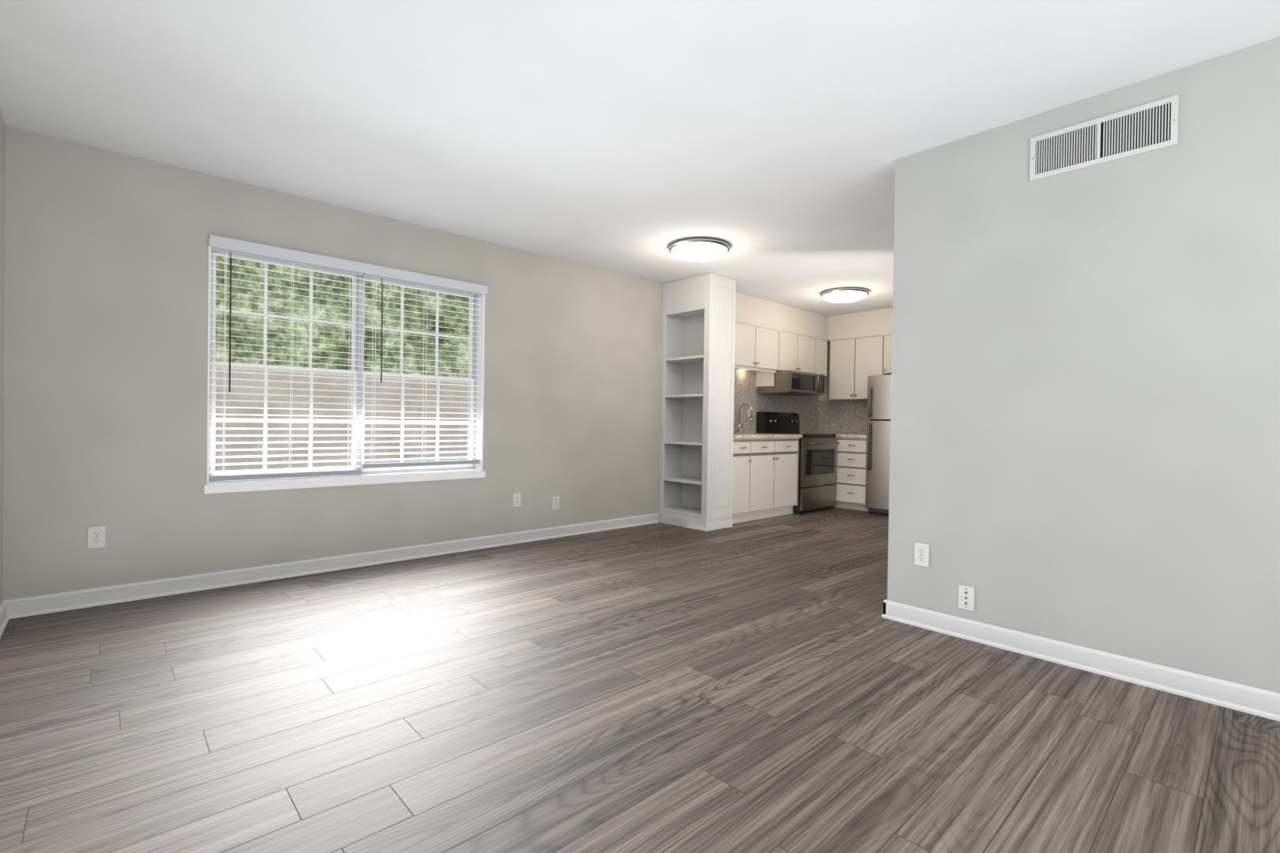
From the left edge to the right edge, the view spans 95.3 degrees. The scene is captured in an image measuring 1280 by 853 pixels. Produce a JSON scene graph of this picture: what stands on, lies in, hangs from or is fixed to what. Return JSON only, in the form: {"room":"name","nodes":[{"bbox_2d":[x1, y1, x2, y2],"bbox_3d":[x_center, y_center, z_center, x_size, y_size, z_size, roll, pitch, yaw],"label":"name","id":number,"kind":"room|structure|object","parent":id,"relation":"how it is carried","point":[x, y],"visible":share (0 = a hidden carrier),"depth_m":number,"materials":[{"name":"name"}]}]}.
{"room":"empty living room","nodes":[
{"label":"empty living room","id":0,"kind":"room"},
{"bbox_2d":[0,109,5,604],"bbox_3d":[-0.893,-0.210,0.351,0.120,2.440,6.773,0,1,-43],"label":"wall","id":1,"kind":"structure","parent":0,"point":[2,126],"depth_m":2.82,"materials":[{"name":"beige paint"}]},
{"bbox_2d":[0,600,9,639],"bbox_3d":[-0.898,0.963,0.454,0.025,0.092,6.653,0,1,-43],"label":"baseboard","id":2,"kind":"structure","parent":1,"relation":"attached to","point":[4,619],"depth_m":2.80,"materials":[{"name":"white paint"}]},
{"bbox_2d":[2,124,662,600],"bbox_3d":[-0.413,-0.246,5.534,7.850,2.440,0.200,0,1,-43],"label":"wall","id":3,"kind":"structure","parent":0,"point":[107,251],"depth_m":3.40,"materials":[{"name":"beige paint"}]},
{"bbox_2d":[87,526,105,549],"bbox_3d":[-2.903,0.592,3.116,0.070,0.114,0.007,0,1,-43],"label":"outlet","id":4,"kind":"object","parent":3,"relation":"attached to","point":[96,536],"visible":1,"depth_m":3.12,"materials":[{"name":"white plastic"}]},
{"bbox_2d":[3,513,658,619],"bbox_3d":[-1.484,0.921,4.420,4.538,0.092,0.025,0,1,-43],"label":"baseboard","id":5,"kind":"structure","parent":3,"relation":"attached to","point":[25,607],"depth_m":3.68,"materials":[{"name":"white paint"}]},
{"bbox_2d":[203,238,485,493],"bbox_3d":[-1.952,-0.352,4.099,1.800,1.502,0.212,0,1,-43],"label":"window","id":6,"kind":"structure","parent":3,"relation":"in","point":[375,476],"depth_m":4.09,"materials":[{"name":"white paint"}]},
{"bbox_2d":[208,234,487,481],"bbox_3d":[-1.907,-0.394,4.061,1.786,1.452,0.103,0,1,-43],"label":"blinds","id":7,"kind":"object","parent":6,"relation":"attached to","point":[217,243],"visible":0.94,"depth_m":3.92,"materials":[{"name":"white plastic"}]},
{"bbox_2d":[512,493,520,507],"bbox_3d":[-1.023,0.609,4.849,0.070,0.114,0.007,0,1,-43],"label":"outlet","id":8,"kind":"object","parent":3,"relation":"attached to","point":[516,496],"visible":1,"depth_m":4.84,"materials":[{"name":"white plastic"}]},
{"bbox_2d":[552,496,559,509],"bbox_3d":[-0.738,0.668,5.112,0.070,0.114,0.010,0,1,-43],"label":"outlet","id":9,"kind":"object","parent":3,"relation":"attached to","point":[555,499],"visible":1,"depth_m":5.11,"materials":[{"name":"white plastic"}]},
{"bbox_2d":[734,322,827,387],"bbox_3d":[1.490,-0.803,6.895,2.328,0.650,0.334,0,1,-43],"label":"upper cabinet","id":10,"kind":"object","parent":3,"relation":"attached to","point":[766,352],"visible":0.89,"depth_m":6.84,"materials":[{"name":"white paint"}]},
{"bbox_2d":[756,370,824,395],"bbox_3d":[1.870,-0.522,7.140,0.764,0.260,0.498,0,1,-43],"label":"hood","id":11,"kind":"object","parent":10,"relation":"attached to","point":[786,382],"visible":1,"depth_m":6.91,"materials":[{"name":"silver metal"}]},
{"bbox_2d":[0,507,1279,852],"bbox_3d":[1.863,1.060,3.054,7.850,0.060,6.973,0,1,-43],"label":"floor","id":12,"kind":"structure","parent":0,"point":[743,687],"depth_m":1.99,"materials":[{"name":"laminate"}]},
{"bbox_2d":[658,273,735,531],"bbox_3d":[0.568,-0.232,5.857,0.399,2.438,0.648,0,1,-43],"label":"bookshelf","id":13,"kind":"object","parent":12,"relation":"on","point":[698,312],"visible":1,"depth_m":5.76,"materials":[{"name":"white paint"}]},
{"bbox_2d":[731,432,801,523],"bbox_3d":[1.162,0.536,6.408,1.224,0.910,0.649,0,1,-43],"label":"base cabinet","id":14,"kind":"object","parent":12,"relation":"on","point":[766,472],"visible":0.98,"depth_m":6.16,"materials":[{"name":"white paint"}]},
{"bbox_2d":[736,403,752,433],"bbox_3d":[1.207,-0.089,6.647,0.108,0.336,0.212,0,1,-43],"label":"faucet","id":15,"kind":"object","parent":14,"relation":"on","point":[739,427],"visible":1,"depth_m":6.67,"materials":[{"name":"silver metal"}]},
{"bbox_2d":[756,411,839,514],"bbox_3d":[1.917,0.413,7.066,0.758,1.168,0.701,0,1,-43],"label":"stove","id":16,"kind":"object","parent":12,"relation":"on","point":[817,452],"visible":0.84,"depth_m":6.88,"materials":[{"name":"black metal"}]},
{"bbox_2d":[812,432,869,511],"bbox_3d":[2.551,0.549,7.432,0.646,0.910,1.027,0,1,-43],"label":"base cabinet","id":17,"kind":"object","parent":12,"relation":"on","point":[850,484],"visible":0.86,"depth_m":7.02,"materials":[{"name":"white paint"}]},
{"bbox_2d":[865,374,891,515],"bbox_3d":[3.121,0.218,6.712,0.751,1.600,0.756,0,1,-43],"label":"refrigerator","id":18,"kind":"object","parent":12,"relation":"on","point":[879,386],"visible":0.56,"depth_m":6.67,"materials":[{"name":"grey metal"}]},
{"bbox_2d":[0,0,1279,316],"bbox_3d":[1.900,-1.425,3.033,7.850,0.030,6.973,0,1,-43],"label":"ceiling","id":19,"kind":"structure","parent":0,"point":[608,135],"depth_m":2.55,"materials":[{"name":"paint"}]},
{"bbox_2d":[669,237,730,261],"bbox_3d":[0.475,-1.398,4.678,0.484,0.092,0.484,0,1,-43],"label":"ceiling light","id":20,"kind":"object","parent":19,"relation":"attached to","point":[691,249],"depth_m":4.55,"materials":[{"name":"white glass"}]},
{"bbox_2d":[820,287,869,302],"bbox_3d":[2.179,-1.385,6.214,0.484,0.092,0.484,0,1,-43],"label":"ceiling light","id":21,"kind":"object","parent":19,"relation":"attached to","point":[841,295],"depth_m":6.08,"materials":[{"name":"white glass"}]},
{"bbox_2d":[733,368,818,432],"bbox_3d":[1.474,-0.294,7.129,2.653,0.752,0.008,0,1,-43],"label":"backsplash","id":22,"kind":"structure","parent":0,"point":[745,389],"depth_m":7.14,"materials":[{"name":"grey tile"}]},
{"bbox_2d":[735,292,892,344],"bbox_3d":[3.642,-1.239,4.790,2.661,0.317,6.351,0,1,-43],"label":"soffit beam","id":23,"kind":"structure","parent":0,"point":[751,310],"depth_m":7.11,"materials":[{"name":"paint"}]},
{"bbox_2d":[817,343,869,434],"bbox_3d":[4.788,-0.167,5.586,0.129,2.440,6.773,0,1,-43],"label":"wall","id":24,"kind":"structure","parent":0,"point":[833,416],"depth_m":7.79,"materials":[{"name":"tile"}]},
{"bbox_2d":[817,399,869,434],"bbox_3d":[2.842,-0.123,7.609,0.008,0.444,1.143,0,1,-43],"label":"backsplash","id":25,"kind":"structure","parent":24,"relation":"attached to","point":[834,416],"depth_m":7.76,"materials":[{"name":"grey tile"}]},
{"bbox_2d":[828,334,892,400],"bbox_3d":[3.070,-0.721,7.113,0.329,0.770,1.525,0,1,-43],"label":"upper cabinet","id":26,"kind":"object","parent":24,"relation":"attached to","point":[852,360],"visible":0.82,"depth_m":7.30,"materials":[{"name":"white paint"}]},
{"bbox_2d":[887,36,1279,693],"bbox_3d":[2.667,-0.168,1.761,0.125,2.440,3.783,0,1,-43],"label":"wall","id":27,"kind":"structure","parent":0,"point":[1085,404],"depth_m":2.45,"materials":[{"name":"beige paint"}]},
{"bbox_2d":[880,599,887,617],"bbox_3d":[1.359,0.975,3.171,0.153,0.092,0.025,0,1,-43],"label":"baseboard","id":28,"kind":"structure","parent":27,"relation":"attached to","point":[885,601],"depth_m":3.12,"materials":[{"name":"white paint"}]},
{"bbox_2d":[914,542,929,567],"bbox_3d":[1.442,0.657,2.986,0.007,0.114,0.070,0,1,-43],"label":"outlet","id":29,"kind":"object","parent":27,"relation":"attached to","point":[921,552],"visible":1,"depth_m":2.98,"materials":[{"name":"white plastic"}]},
{"bbox_2d":[958,584,975,611],"bbox_3d":[1.583,0.832,2.829,0.010,0.114,0.070,0,1,-43],"label":"outlet","id":30,"kind":"object","parent":27,"relation":"attached to","point":[965,593],"visible":1,"depth_m":2.83,"materials":[{"name":"white plastic"}]},
{"bbox_2d":[882,599,1279,722],"bbox_3d":[2.589,1.006,1.725,0.025,0.092,3.797,0,1,-43],"label":"baseboard","id":31,"kind":"structure","parent":27,"relation":"attached to","point":[1259,702],"depth_m":2.44,"materials":[{"name":"white paint"}]},
{"bbox_2d":[1029,94,1178,181],"bbox_3d":[1.937,-1.206,2.462,0.009,0.192,0.495,0,1,-43],"label":"air vent","id":32,"kind":"object","parent":27,"relation":"in","point":[1153,126],"visible":1,"depth_m":2.44,"materials":[{"name":"white metal"}]},
{"label":"outside","id":33,"kind":"structure","parent":0,"visible":0},
{"bbox_2d":[215,255,469,377],"bbox_3d":[-4.949,-3.468,8.351,32.000,9.300,0.100,0,1,-43],"label":"trees","id":34,"kind":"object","parent":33,"point":[220,317],"depth_m":8.62,"materials":[{"name":"green plant"}]},
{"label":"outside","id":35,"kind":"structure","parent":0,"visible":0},
{"bbox_2d":[214,368,469,473],"bbox_3d":[-3.476,0.324,5.984,21.000,1.800,0.300,0,1,-43],"label":"fence","id":36,"kind":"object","parent":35,"point":[218,374],"depth_m":6.02,"materials":[{"name":"white wood"}]}
]}

